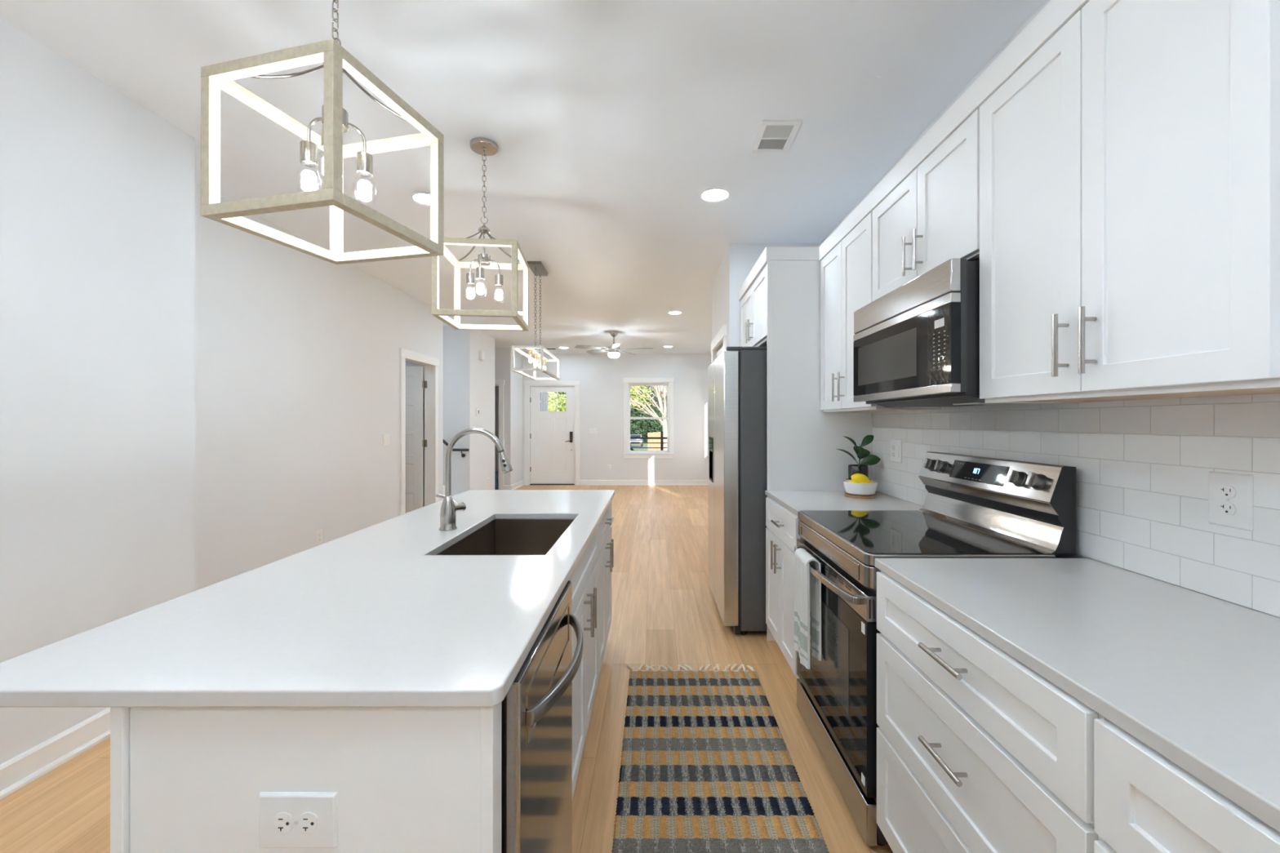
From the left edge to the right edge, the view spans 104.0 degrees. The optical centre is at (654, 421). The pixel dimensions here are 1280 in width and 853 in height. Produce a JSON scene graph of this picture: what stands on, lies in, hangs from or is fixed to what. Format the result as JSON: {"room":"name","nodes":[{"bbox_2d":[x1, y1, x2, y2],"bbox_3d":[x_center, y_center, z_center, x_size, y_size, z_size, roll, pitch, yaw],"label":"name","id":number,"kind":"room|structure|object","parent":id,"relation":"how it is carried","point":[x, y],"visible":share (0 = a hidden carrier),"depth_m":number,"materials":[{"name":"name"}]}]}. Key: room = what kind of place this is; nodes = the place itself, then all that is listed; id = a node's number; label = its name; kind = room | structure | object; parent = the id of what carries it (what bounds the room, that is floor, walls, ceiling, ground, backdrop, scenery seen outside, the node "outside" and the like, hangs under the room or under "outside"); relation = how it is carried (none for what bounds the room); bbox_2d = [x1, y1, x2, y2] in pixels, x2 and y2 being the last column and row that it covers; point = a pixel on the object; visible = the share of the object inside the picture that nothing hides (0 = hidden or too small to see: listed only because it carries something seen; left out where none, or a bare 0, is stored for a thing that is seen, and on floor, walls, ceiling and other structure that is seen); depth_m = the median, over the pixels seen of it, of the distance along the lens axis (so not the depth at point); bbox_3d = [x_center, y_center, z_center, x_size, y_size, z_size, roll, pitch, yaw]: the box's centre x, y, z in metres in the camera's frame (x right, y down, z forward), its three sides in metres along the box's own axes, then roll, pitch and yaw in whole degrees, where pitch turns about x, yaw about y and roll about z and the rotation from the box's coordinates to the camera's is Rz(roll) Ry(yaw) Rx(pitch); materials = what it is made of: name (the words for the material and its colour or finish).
{"room":"kitchen","nodes":[
{"label":"kitchen","id":0,"kind":"room"},
{"bbox_2d":[0,17,195,764],"bbox_3d":[-2.390,-0.054,0.068,0.120,2.770,4.935,0,0,0],"label":"wall","id":1,"kind":"structure","parent":0,"point":[97,188],"depth_m":2.05,"materials":[{"name":"white paint"}]},
{"bbox_2d":[0,706,110,799],"bbox_3d":[-2.316,1.276,0.068,0.028,0.110,4.935,0,0,0],"label":"baseboard","id":2,"kind":"structure","parent":1,"relation":"attached to","point":[30,765],"depth_m":1.92,"materials":[{"name":"white paint"}]},
{"bbox_2d":[195,183,443,591],"bbox_3d":[-2.830,-0.054,4.482,0.120,2.770,4.135,0,0,0],"label":"wall","id":3,"kind":"structure","parent":0,"point":[297,358],"depth_m":3.79,"materials":[{"name":"white paint"}]},
{"bbox_2d":[315,529,322,545],"bbox_3d":[-2.766,0.954,4.130,0.008,0.117,0.074,0,0,0],"label":"wall outlet","id":4,"kind":"object","parent":3,"relation":"attached to","point":[318,533],"visible":1,"depth_m":4.12,"materials":[{"name":"white plastic"}]},
{"bbox_2d":[382,434,389,445],"bbox_3d":[-2.765,0.188,5.160,0.010,0.117,0.119,0,0,0],"label":"light switch","id":5,"kind":"object","parent":3,"relation":"attached to","point":[385,437],"visible":1,"depth_m":5.15,"materials":[{"name":"white plastic"}]},
{"bbox_2d":[399,347,439,515],"bbox_3d":[-3.196,0.265,5.909,0.899,2.132,0.952,0,0,0],"label":"door","id":6,"kind":"structure","parent":3,"relation":"in","point":[411,382],"depth_m":6.26,"materials":[{"name":"white paint"}]},
{"bbox_2d":[405,361,424,506],"bbox_3d":[-4.245,-0.054,6.490,2.710,2.770,0.120,0,0,0],"label":"wall","id":7,"kind":"structure","parent":0,"point":[407,363],"depth_m":6.43,"materials":[{"name":"white paint"}]},
{"bbox_2d":[0,484,893,852],"bbox_3d":[-2.058,1.361,4.005,7.085,0.060,13.110,0,0,0],"label":"floor","id":8,"kind":"structure","parent":0,"point":[664,610],"depth_m":2.57,"materials":[{"name":"brown wood"}]},
{"bbox_2d":[110,706,130,852],"bbox_3d":[-0.852,0.887,1.903,0.032,0.888,2.234,0,0,0],"label":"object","id":9,"kind":"object","parent":8,"relation":"on","point":[120,717],"visible":0.15,"depth_m":0.79,"materials":[{"name":"white paint"}]},
{"bbox_2d":[259,791,337,848],"bbox_3d":[-0.565,0.632,0.791,0.124,0.088,0.008,0,0,0],"label":"wall outlet","id":10,"kind":"object","parent":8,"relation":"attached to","point":[287,820],"visible":1,"depth_m":0.79,"materials":[{"name":"white plastic"}]},
{"bbox_2d":[274,812,293,834],"bbox_3d":[-0.585,0.632,0.788,0.028,0.034,0.002,0,0,0],"label":"receptacle","id":11,"kind":"object","parent":10,"relation":"attached to","point":[283,821],"depth_m":0.79,"materials":[{"name":"white plastic"}]},
{"bbox_2d":[298,812,317,834],"bbox_3d":[-0.545,0.632,0.788,0.028,0.034,0.002,0,0,0],"label":"receptacle","id":12,"kind":"object","parent":10,"relation":"attached to","point":[308,821],"depth_m":0.79,"materials":[{"name":"white plastic"}]},
{"bbox_2d":[130,702,501,852],"bbox_3d":[-0.545,0.887,0.819,0.578,0.888,0.052,0,0,0],"label":"island end panel","id":13,"kind":"object","parent":8,"relation":"on","point":[406,780],"visible":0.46,"depth_m":0.80,"materials":[{"name":"white paint"}]},
{"bbox_2d":[494,471,497,489],"bbox_3d":[-3.163,1.153,9.853,0.233,0.357,0.134,0,0,0],"label":"tarp","id":14,"kind":"object","parent":8,"relation":"on","point":[496,472],"visible":0.33,"depth_m":9.80,"materials":[{"name":"black paint"}]},
{"bbox_2d":[501,580,582,852],"bbox_3d":[-0.483,0.888,1.132,0.634,0.886,0.544,0,0,0],"label":"dishwasher","id":15,"kind":"object","parent":8,"relation":"on","point":[536,709],"visible":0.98,"depth_m":1.02,"materials":[{"name":"silver metal"}]},
{"bbox_2d":[568,525,598,799],"bbox_3d":[-0.525,0.887,1.871,0.609,0.887,0.882,0,0,0],"label":"base cabinet","id":16,"kind":"object","parent":8,"relation":"on","point":[584,579],"visible":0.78,"depth_m":1.83,"materials":[{"name":"white paint"}]},
{"bbox_2d":[0,489,614,706],"bbox_3d":[-0.685,0.429,1.915,0.893,0.027,2.281,0,0,0],"label":"countertop","id":17,"kind":"structure","parent":16,"relation":"on","point":[371,616],"depth_m":0.99,"materials":[{"name":"white stone"}]},
{"bbox_2d":[435,427,512,531],"bbox_3d":[-0.715,0.220,1.939,0.332,0.393,0.098,0,0,8],"label":"kitchen faucet","id":18,"kind":"object","parent":17,"relation":"on","point":[449,508],"visible":1,"depth_m":1.93,"materials":[{"name":"silver metal"}]},
{"bbox_2d":[436,519,574,555],"bbox_3d":[-0.533,0.560,1.917,0.402,0.232,0.731,0,0,0],"label":"sink","id":19,"kind":"object","parent":17,"relation":"in","point":[498,536],"visible":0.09,"depth_m":2.28,"materials":[{"name":"metal"}]},
{"bbox_2d":[597,502,613,679],"bbox_3d":[-0.525,0.887,2.670,0.609,0.887,0.711,0,0,0],"label":"base cabinet","id":20,"kind":"object","parent":8,"relation":"on","point":[606,544],"visible":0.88,"depth_m":2.61,"materials":[{"name":"white paint"}]},
{"bbox_2d":[611,663,829,852],"bbox_3d":[0.199,1.322,1.896,0.702,0.017,1.677,0,0,0],"label":"runner rug","id":21,"kind":"object","parent":8,"relation":"on","point":[707,766],"visible":1,"depth_m":1.89,"materials":[{"name":"fabric"}]},
{"bbox_2d":[707,346,767,635],"bbox_3d":[0.858,0.432,3.549,0.865,1.798,0.913,0,0,0],"label":"refrigerator","id":22,"kind":"object","parent":8,"relation":"on","point":[737,380],"visible":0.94,"depth_m":3.09,"materials":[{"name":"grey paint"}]},
{"bbox_2d":[765,496,803,678],"bbox_3d":[0.980,0.887,2.688,0.705,0.887,0.687,0,0,0],"label":"base cabinet","id":23,"kind":"object","parent":8,"relation":"on","point":[782,535],"visible":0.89,"depth_m":2.62,"materials":[{"name":"white paint"}]},
{"bbox_2d":[764,490,922,515],"bbox_3d":[1.003,0.429,2.679,0.662,0.027,0.714,0,0,0],"label":"countertop","id":24,"kind":"structure","parent":23,"relation":"on","point":[795,501],"depth_m":2.61,"materials":[{"name":"white stone"}]},
{"bbox_2d":[836,435,880,480],"bbox_3d":[1.192,0.246,2.924,0.161,0.339,0.189,0,0,-38],"label":"potted plant","id":25,"kind":"object","parent":24,"relation":"on","point":[862,468],"visible":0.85,"depth_m":2.92,"materials":[{"name":"green plant"}]},
{"bbox_2d":[843,480,877,498],"bbox_3d":[1.147,0.374,2.785,0.178,0.084,0.178,0,0,0],"label":"fruit bowl","id":26,"kind":"object","parent":24,"relation":"on","point":[860,491],"visible":0.96,"depth_m":2.72,"materials":[{"name":"white ceramic"}]},
{"bbox_2d":[850,473,869,483],"bbox_3d":[1.144,0.320,2.775,0.098,0.068,0.066,0,0,0],"label":"lemon","id":27,"kind":"object","parent":26,"relation":"in","point":[857,477],"visible":0.8,"depth_m":2.75,"materials":[{"name":"yellow food"}]},
{"bbox_2d":[767,260,872,640],"bbox_3d":[1.010,0.175,3.045,0.649,2.312,0.022,0,0,0],"label":"panel","id":28,"kind":"object","parent":8,"relation":"on","point":[803,440],"visible":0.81,"depth_m":3.04,"materials":[{"name":"white paint"}]},
{"bbox_2d":[794,451,1075,845],"bbox_3d":[0.953,0.734,1.923,0.705,1.194,0.771,0,0,0],"label":"range","id":29,"kind":"object","parent":8,"relation":"on","point":[974,507],"visible":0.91,"depth_m":1.73,"materials":[{"name":"silver metal"}]},
{"bbox_2d":[794,547,821,669],"bbox_3d":[0.615,0.746,2.013,0.068,0.433,0.166,0,0,0],"label":"kitchen towel","id":30,"kind":"object","parent":29,"relation":"hanging from","point":[807,593],"visible":0.96,"depth_m":1.98,"materials":[{"name":"white fabric"}]},
{"bbox_2d":[797,510,1055,566],"bbox_3d":[0.945,0.426,1.923,0.580,0.038,0.771,0,0,0],"label":"cooktop","id":31,"kind":"object","parent":29,"relation":"in","point":[862,536],"depth_m":1.77,"materials":[{"name":"black glass"}]},
{"bbox_2d":[876,570,1105,852],"bbox_3d":[0.980,0.887,1.137,0.705,0.887,0.750,0,0,0],"label":"base cabinet","id":32,"kind":"object","parent":8,"relation":"on","point":[978,751],"visible":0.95,"depth_m":1.06,"materials":[{"name":"white paint"}]},
{"bbox_2d":[1093,718,1279,852],"bbox_3d":[0.980,0.887,0.405,0.705,0.887,0.710,0,0,0],"label":"base cabinet","id":33,"kind":"object","parent":8,"relation":"on","point":[1144,802],"visible":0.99,"depth_m":0.67,"materials":[{"name":"white paint"}]},
{"bbox_2d":[875,558,1279,832],"bbox_3d":[1.003,0.429,0.764,0.662,0.027,1.528,0,0,0],"label":"countertop","id":34,"kind":"structure","parent":33,"relation":"on","point":[1193,677],"depth_m":0.92,"materials":[{"name":"white stone"}]},
{"bbox_2d":[443,325,494,496],"bbox_3d":[-4.185,-0.054,8.100,2.830,2.770,1.180,0,0,0],"label":"wall","id":35,"kind":"structure","parent":0,"point":[468,381],"depth_m":7.51,"materials":[{"name":"white paint"}]},
{"bbox_2d":[443,439,469,457],"bbox_3d":[-3.264,0.134,7.464,0.999,0.797,0.090,0,0,0],"label":"handrail","id":36,"kind":"object","parent":35,"relation":"attached to","point":[445,442],"visible":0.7,"depth_m":7.43,"materials":[{"name":"metal"}]},
{"bbox_2d":[475,408,479,416],"bbox_3d":[-2.758,-0.149,7.800,0.024,0.116,0.100,0,0,0],"label":"thermostat","id":37,"kind":"object","parent":35,"relation":"attached to","point":[477,409],"visible":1,"depth_m":7.76,"materials":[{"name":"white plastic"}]},
{"bbox_2d":[479,351,484,360],"bbox_3d":[-2.748,-1.051,7.970,0.045,0.146,0.150,0,0,0],"label":"door chime","id":38,"kind":"object","parent":35,"relation":"attached to","point":[482,354],"visible":1,"depth_m":7.91,"materials":[{"name":"white plastic"}]},
{"bbox_2d":[494,346,512,484],"bbox_3d":[-4.185,-0.054,9.690,2.830,2.770,0.120,0,0,0],"label":"wall","id":39,"kind":"structure","parent":0,"point":[503,355],"depth_m":9.63,"materials":[{"name":"white paint"}]},
{"bbox_2d":[494,379,504,489],"bbox_3d":[-3.417,0.260,10.028,1.059,2.142,0.844,0,0,0],"label":"door","id":40,"kind":"structure","parent":39,"relation":"in","point":[500,383],"depth_m":9.61,"materials":[{"name":"white paint"}]},
{"bbox_2d":[503,484,510,489],"bbox_3d":[-2.835,1.276,9.616,0.130,0.110,0.028,0,0,0],"label":"baseboard","id":41,"kind":"structure","parent":39,"relation":"attached to","point":[505,486],"depth_m":9.62,"materials":[{"name":"white paint"}]},
{"bbox_2d":[512,350,522,484],"bbox_3d":[-2.830,-0.054,10.130,0.120,2.770,0.760,0,0,0],"label":"wall","id":42,"kind":"structure","parent":0,"point":[517,378],"depth_m":10.09,"materials":[{"name":"white paint"}]},
{"bbox_2d":[510,480,524,489],"bbox_3d":[-2.756,1.276,10.070,0.028,0.110,0.880,0,0,0],"label":"baseboard","id":43,"kind":"structure","parent":42,"relation":"attached to","point":[518,484],"depth_m":10.04,"materials":[{"name":"white paint"}]},
{"bbox_2d":[0,0,1045,353],"bbox_3d":[-2.132,-1.479,4.055,7.235,0.080,13.210,0,0,0],"label":"ceiling","id":44,"kind":"structure","parent":0,"point":[609,122],"depth_m":2.31,"materials":[{"name":"white paint"}]},
{"bbox_2d":[200,0,444,264],"bbox_3d":[-0.886,-0.975,1.388,0.398,0.928,0.398,0,0,13],"label":"cage pendant light","id":45,"kind":"object","parent":44,"relation":"hanging from","point":[336,60],"visible":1,"depth_m":1.29,"materials":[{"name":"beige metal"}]},
{"bbox_2d":[300,140,317,168],"bbox_3d":[-0.964,-0.747,1.395,0.041,0.057,0.041,0,0,13],"label":"socket","id":46,"kind":"object","parent":45,"relation":"attached to","point":[308,149],"depth_m":1.38,"materials":[{"name":"silver metal"}]},
{"bbox_2d":[320,123,323,149],"bbox_3d":[-0.853,-0.747,1.317,0.041,0.057,0.041,0,0,13],"label":"socket","id":47,"kind":"object","parent":45,"relation":"attached to","point":[322,126],"depth_m":1.30,"materials":[{"name":"silver metal"}]},
{"bbox_2d":[356,151,373,177],"bbox_3d":[-0.841,-0.747,1.452,0.041,0.057,0.041,0,0,13],"label":"socket","id":48,"kind":"object","parent":45,"relation":"attached to","point":[364,159],"depth_m":1.44,"materials":[{"name":"silver metal"}]},
{"bbox_2d":[411,191,430,205],"bbox_3d":[-1.460,-1.434,3.220,0.192,0.010,0.192,0,0,0],"label":"recessed light","id":49,"kind":"object","parent":44,"relation":"in","point":[423,197],"visible":0.73,"depth_m":3.19,"materials":[{"name":"white plastic"}]},
{"bbox_2d":[415,194,430,204],"bbox_3d":[-1.460,-1.435,3.220,0.148,0.003,0.148,0,0,0],"label":"diffuser","id":50,"kind":"object","parent":49,"relation":"attached to","point":[420,198],"depth_m":3.21,"materials":[{"name":"white plastic"}]},
{"bbox_2d":[431,137,528,331],"bbox_3d":[-0.884,-0.975,2.597,0.398,0.928,0.398,0,0,-6],"label":"cage pendant light","id":51,"kind":"object","parent":44,"relation":"hanging from","point":[482,146],"visible":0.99,"depth_m":2.58,"materials":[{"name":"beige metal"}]},
{"bbox_2d":[466,272,474,284],"bbox_3d":[-0.961,-0.747,2.610,0.041,0.057,0.041,0,0,-6],"label":"socket","id":52,"kind":"object","parent":51,"relation":"attached to","point":[469,276],"depth_m":2.59,"materials":[{"name":"silver metal"}]},
{"bbox_2d":[475,266,484,279],"bbox_3d":[-0.877,-0.747,2.519,0.041,0.057,0.041,0,0,-6],"label":"socket","id":53,"kind":"object","parent":51,"relation":"attached to","point":[480,271],"depth_m":2.50,"materials":[{"name":"silver metal"}]},
{"bbox_2d":[494,274,502,286],"bbox_3d":[-0.820,-0.747,2.642,0.041,0.057,0.041,0,0,-6],"label":"socket","id":54,"kind":"object","parent":51,"relation":"attached to","point":[498,277],"depth_m":2.63,"materials":[{"name":"silver metal"}]},
{"bbox_2d":[511,261,559,380],"bbox_3d":[-1.085,-0.934,4.660,0.260,1.010,0.950,0,0,-2],"label":"linear chandelier","id":55,"kind":"object","parent":44,"relation":"hanging from","point":[537,268],"visible":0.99,"depth_m":4.54,"materials":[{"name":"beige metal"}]},
{"bbox_2d":[528,350,533,355],"bbox_3d":[-1.071,-0.599,4.330,0.035,0.047,0.035,0,0,-2],"label":"socket","id":56,"kind":"object","parent":55,"relation":"attached to","point":[531,352],"depth_m":4.32,"materials":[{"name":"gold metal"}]},
{"bbox_2d":[533,353,537,359],"bbox_3d":[-1.080,-0.599,4.550,0.035,0.047,0.035,0,0,-2],"label":"socket","id":57,"kind":"object","parent":55,"relation":"attached to","point":[535,355],"depth_m":4.54,"materials":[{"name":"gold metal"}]},
{"bbox_2d":[574,331,653,358],"bbox_3d":[-0.625,-1.231,8.000,1.232,0.416,1.239,0,0,0],"label":"ceiling fan","id":58,"kind":"object","parent":44,"relation":"hanging from","point":[613,351],"visible":1,"depth_m":7.94,"materials":[{"name":"silver metal"}]},
{"bbox_2d":[667,311,682,314],"bbox_3d":[0.271,-1.434,6.570,0.192,0.010,0.192,0,0,0],"label":"recessed light","id":59,"kind":"object","parent":44,"relation":"in","point":[669,312],"visible":1,"depth_m":6.54,"materials":[{"name":"white plastic"}]},
{"bbox_2d":[699,186,730,201],"bbox_3d":[0.383,-1.434,3.160,0.192,0.010,0.192,0,0,0],"label":"recessed light","id":60,"kind":"object","parent":44,"relation":"in","point":[714,193],"visible":1,"depth_m":3.15,"materials":[{"name":"white plastic"}]},
{"bbox_2d":[703,189,726,199],"bbox_3d":[0.383,-1.435,3.160,0.148,0.003,0.148,0,0,0],"label":"diffuser","id":61,"kind":"object","parent":60,"relation":"attached to","point":[708,194],"depth_m":3.15,"materials":[{"name":"white plastic"}]},
{"bbox_2d":[751,120,802,153],"bbox_3d":[0.610,-1.435,2.525,0.190,0.008,0.280,0,0,0],"label":"ceiling vent","id":62,"kind":"object","parent":44,"relation":"in","point":[773,136],"visible":1,"depth_m":2.51,"materials":[{"name":"white metal"}]},
{"bbox_2d":[494,353,711,484],"bbox_3d":[-2.132,-0.054,10.585,7.235,2.770,0.150,0,0,0],"label":"wall","id":63,"kind":"structure","parent":0,"point":[601,376],"depth_m":10.51,"materials":[{"name":"white paint"}]},
{"bbox_2d":[523,380,580,484],"bbox_3d":[-2.150,0.233,10.568,1.184,2.197,0.184,0,0,0],"label":"door","id":64,"kind":"structure","parent":63,"relation":"in","point":[551,438],"depth_m":10.54,"materials":[{"name":"white paint"}]},
{"bbox_2d":[588,428,596,434],"bbox_3d":[-1.300,0.197,10.505,0.164,0.117,0.010,0,0,0],"label":"light switch","id":65,"kind":"object","parent":63,"relation":"attached to","point":[591,431],"visible":1,"depth_m":10.50,"materials":[{"name":"white plastic"}]},
{"bbox_2d":[607,464,611,470],"bbox_3d":[-0.946,0.959,10.506,0.074,0.117,0.008,0,0,0],"label":"wall outlet","id":66,"kind":"object","parent":63,"relation":"attached to","point":[609,466],"visible":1,"depth_m":10.50,"materials":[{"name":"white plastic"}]},
{"bbox_2d":[579,480,707,485],"bbox_3d":[-0.113,1.276,10.496,2.895,0.110,0.028,0,0,0],"label":"baseboard","id":67,"kind":"structure","parent":63,"relation":"attached to","point":[583,482],"depth_m":10.49,"materials":[{"name":"white paint"}]},
{"bbox_2d":[622,377,674,457],"bbox_3d":[-0.120,-0.080,10.562,1.074,1.692,0.176,0,0,0],"label":"window","id":68,"kind":"structure","parent":63,"relation":"in","point":[628,382],"depth_m":10.49,"materials":[{"name":"white paint"}]},
{"bbox_2d":[711,243,742,360],"bbox_3d":[0.655,-0.054,4.655,0.100,2.770,1.250,0,0,0],"label":"wall","id":69,"kind":"structure","parent":0,"point":[726,304],"depth_m":4.08,"materials":[{"name":"white paint"}]},
{"bbox_2d":[711,324,726,362],"bbox_3d":[0.609,0.258,4.660,0.102,2.147,0.974,0,0,0],"label":"door","id":70,"kind":"structure","parent":69,"relation":"in","point":[721,335],"depth_m":4.57,"materials":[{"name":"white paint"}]},
{"bbox_2d":[742,243,820,284],"bbox_3d":[1.020,-0.054,4.080,0.630,2.770,0.100,0,0,0],"label":"wall","id":71,"kind":"structure","parent":0,"point":[751,252],"depth_m":4.03,"materials":[{"name":"white paint"}]},
{"bbox_2d":[820,0,1279,617],"bbox_3d":[1.405,-0.054,4.055,0.160,2.770,12.910,0,0,0],"label":"wall","id":72,"kind":"structure","parent":0,"point":[1143,467],"depth_m":1.35,"materials":[{"name":"white tile"}]},
{"bbox_2d":[740,264,767,346],"bbox_3d":[0.994,-0.750,3.543,0.681,0.467,0.970,0,0,0],"label":"upper cabinet","id":73,"kind":"object","parent":72,"relation":"attached to","point":[753,305],"visible":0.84,"depth_m":3.44,"materials":[{"name":"white paint"}]},
{"bbox_2d":[738,246,818,300],"bbox_3d":[1.006,-1.018,3.530,0.656,0.085,0.996,0,0,0],"label":"trim","id":74,"kind":"structure","parent":73,"relation":"on","point":[770,253],"depth_m":3.03,"materials":[{"name":"white paint"}]},
{"bbox_2d":[820,212,941,412],"bbox_3d":[1.151,-0.521,2.674,0.366,0.926,0.724,0,0,0],"label":"upper cabinet","id":75,"kind":"object","parent":72,"relation":"attached to","point":[846,270],"visible":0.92,"depth_m":2.65,"materials":[{"name":"white paint"}]},
{"bbox_2d":[890,439,902,462],"bbox_3d":[1.320,0.159,2.735,0.010,0.126,0.124,0,0,0],"label":"wall outlet","id":76,"kind":"object","parent":72,"relation":"attached to","point":[895,444],"visible":1,"depth_m":2.72,"materials":[{"name":"white plastic"}]},
{"bbox_2d":[872,109,979,301],"bbox_3d":[1.151,-0.757,1.931,0.366,0.453,0.757,0,0,0],"label":"upper cabinet","id":77,"kind":"object","parent":72,"relation":"attached to","point":[931,219],"visible":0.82,"depth_m":1.82,"materials":[{"name":"white paint"}]},
{"bbox_2d":[853,257,1010,408],"bbox_3d":[1.115,-0.283,1.919,0.417,0.444,0.756,0,0,0],"label":"microwave","id":78,"kind":"object","parent":77,"relation":"attached to","point":[917,344],"visible":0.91,"depth_m":1.71,"materials":[{"name":"silver metal"}]},
{"bbox_2d":[866,392,994,407],"bbox_3d":[1.133,-0.079,1.919,0.364,0.028,0.696,0,0,0],"label":"hood","id":79,"kind":"object","parent":78,"relation":"attached to","point":[952,399],"depth_m":1.84,"materials":[{"name":"grey metal"}]},
{"bbox_2d":[818,0,1089,261],"bbox_3d":[1.166,-1.018,1.917,0.336,0.085,2.234,0,0,0],"label":"trim","id":80,"kind":"structure","parent":77,"relation":"on","point":[1056,13],"depth_m":1.58,"materials":[{"name":"white paint"}]},
{"bbox_2d":[979,0,1279,403],"bbox_3d":[1.151,-0.521,1.181,0.366,0.926,0.739,0,0,0],"label":"upper cabinet","id":81,"kind":"object","parent":72,"relation":"attached to","point":[1130,166],"visible":1,"depth_m":1.05,"materials":[{"name":"white paint"}]},
{"bbox_2d":[1208,471,1253,531],"bbox_3d":[1.321,0.180,1.150,0.008,0.126,0.088,0,0,0],"label":"wall outlet","id":82,"kind":"object","parent":72,"relation":"attached to","point":[1230,495],"visible":1,"depth_m":1.14,"materials":[{"name":"white plastic"}]},
{"bbox_2d":[1218,484,1235,497],"bbox_3d":[1.318,0.161,1.150,0.002,0.028,0.034,0,0,0],"label":"receptacle","id":83,"kind":"object","parent":82,"relation":"attached to","point":[1224,491],"depth_m":1.15,"materials":[{"name":"white plastic"}]},
{"bbox_2d":[1218,502,1235,515],"bbox_3d":[1.318,0.200,1.150,0.002,0.028,0.034,0,0,0],"label":"receptacle","id":84,"kind":"object","parent":82,"relation":"attached to","point":[1224,508],"depth_m":1.15,"materials":[{"name":"white plastic"}]},
{"label":"outside","id":85,"kind":"structure","parent":0,"visible":0},
{"bbox_2d":[630,432,653,450],"bbox_3d":[0.000,2.709,73.000,120.000,1.555,174.000,0,0,0],"label":"ground","id":86,"kind":"structure","parent":85,"point":[644,444],"depth_m":74.30,"materials":[{"name":"green plant"}]},
{"bbox_2d":[539,391,547,411],"bbox_3d":[-6.550,-0.809,15.950,5.500,5.520,6.700,0,0,0],"label":"house","id":87,"kind":"structure","parent":86,"relation":"on","point":[543,395],"depth_m":18.40,"materials":[{"name":"grey"}]},
{"bbox_2d":[548,391,565,411],"bbox_3d":[-6.440,-0.621,30.015,5.260,5.988,3.014,0,0,0],"label":"tree","id":88,"kind":"object","parent":86,"relation":"on","point":[551,408],"visible":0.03,"depth_m":29.23,"materials":[{"name":"green plant"}]},
{"bbox_2d":[552,391,565,411],"bbox_3d":[-8.793,-0.745,65.973,9.504,10.210,4.362,0,0,0],"label":"evergreen tree","id":89,"kind":"object","parent":86,"relation":"on","point":[562,392],"visible":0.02,"depth_m":65.73,"materials":[{"name":"green plant"}]},
{"bbox_2d":[630,386,666,450],"bbox_3d":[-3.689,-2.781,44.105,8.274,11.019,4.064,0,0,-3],"label":"leafy tree","id":90,"kind":"object","parent":86,"relation":"on","point":[637,388],"visible":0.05,"depth_m":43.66,"materials":[{"name":"green plant"}]},
{"bbox_2d":[630,386,666,442],"bbox_3d":[-3.305,-1.595,83.941,12.954,11.848,5.366,0,0,0],"label":"evergreen tree","id":91,"kind":"object","parent":86,"relation":"on","point":[651,427],"visible":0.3,"depth_m":82.54,"materials":[{"name":"green plant"}]},
{"bbox_2d":[647,431,660,450],"bbox_3d":[1.046,1.750,45.030,3.292,1.994,0.060,0,0,0],"label":"fence","id":92,"kind":"object","parent":86,"relation":"on","point":[655,434],"visible":0.23,"depth_m":45.00,"materials":[{"name":"brown wood"}]},
{"bbox_3d":[-0.900,1.421,11.645,5.000,0.140,1.950,0,0,0],"label":"porch","id":93,"kind":"object","parent":86,"relation":"on","visible":0},
{"bbox_2d":[630,431,666,450],"bbox_3d":[-0.025,0.796,12.500,3.106,1.110,0.060,0,0,0],"label":"porch railing","id":94,"kind":"object","parent":93,"relation":"on","point":[661,437],"visible":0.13,"depth_m":12.49,"materials":[{"name":"black metal"}]},
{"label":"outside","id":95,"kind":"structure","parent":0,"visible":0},
{"bbox_2d":[631,445,653,448],"bbox_3d":[0.000,3.257,65.000,120.000,0.459,18.000,0,0,0],"label":"road","id":96,"kind":"structure","parent":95,"point":[631,446],"depth_m":64.79,"materials":[{"name":"grey asphalt"}]},
{"bbox_2d":[630,434,643,447],"bbox_3d":[-2.450,2.483,65.995,1.840,1.599,4.389,0,0,0],"label":"parked car","id":97,"kind":"object","parent":96,"relation":"on","point":[631,435],"visible":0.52,"depth_m":64.69,"materials":[{"name":"silver metal"}]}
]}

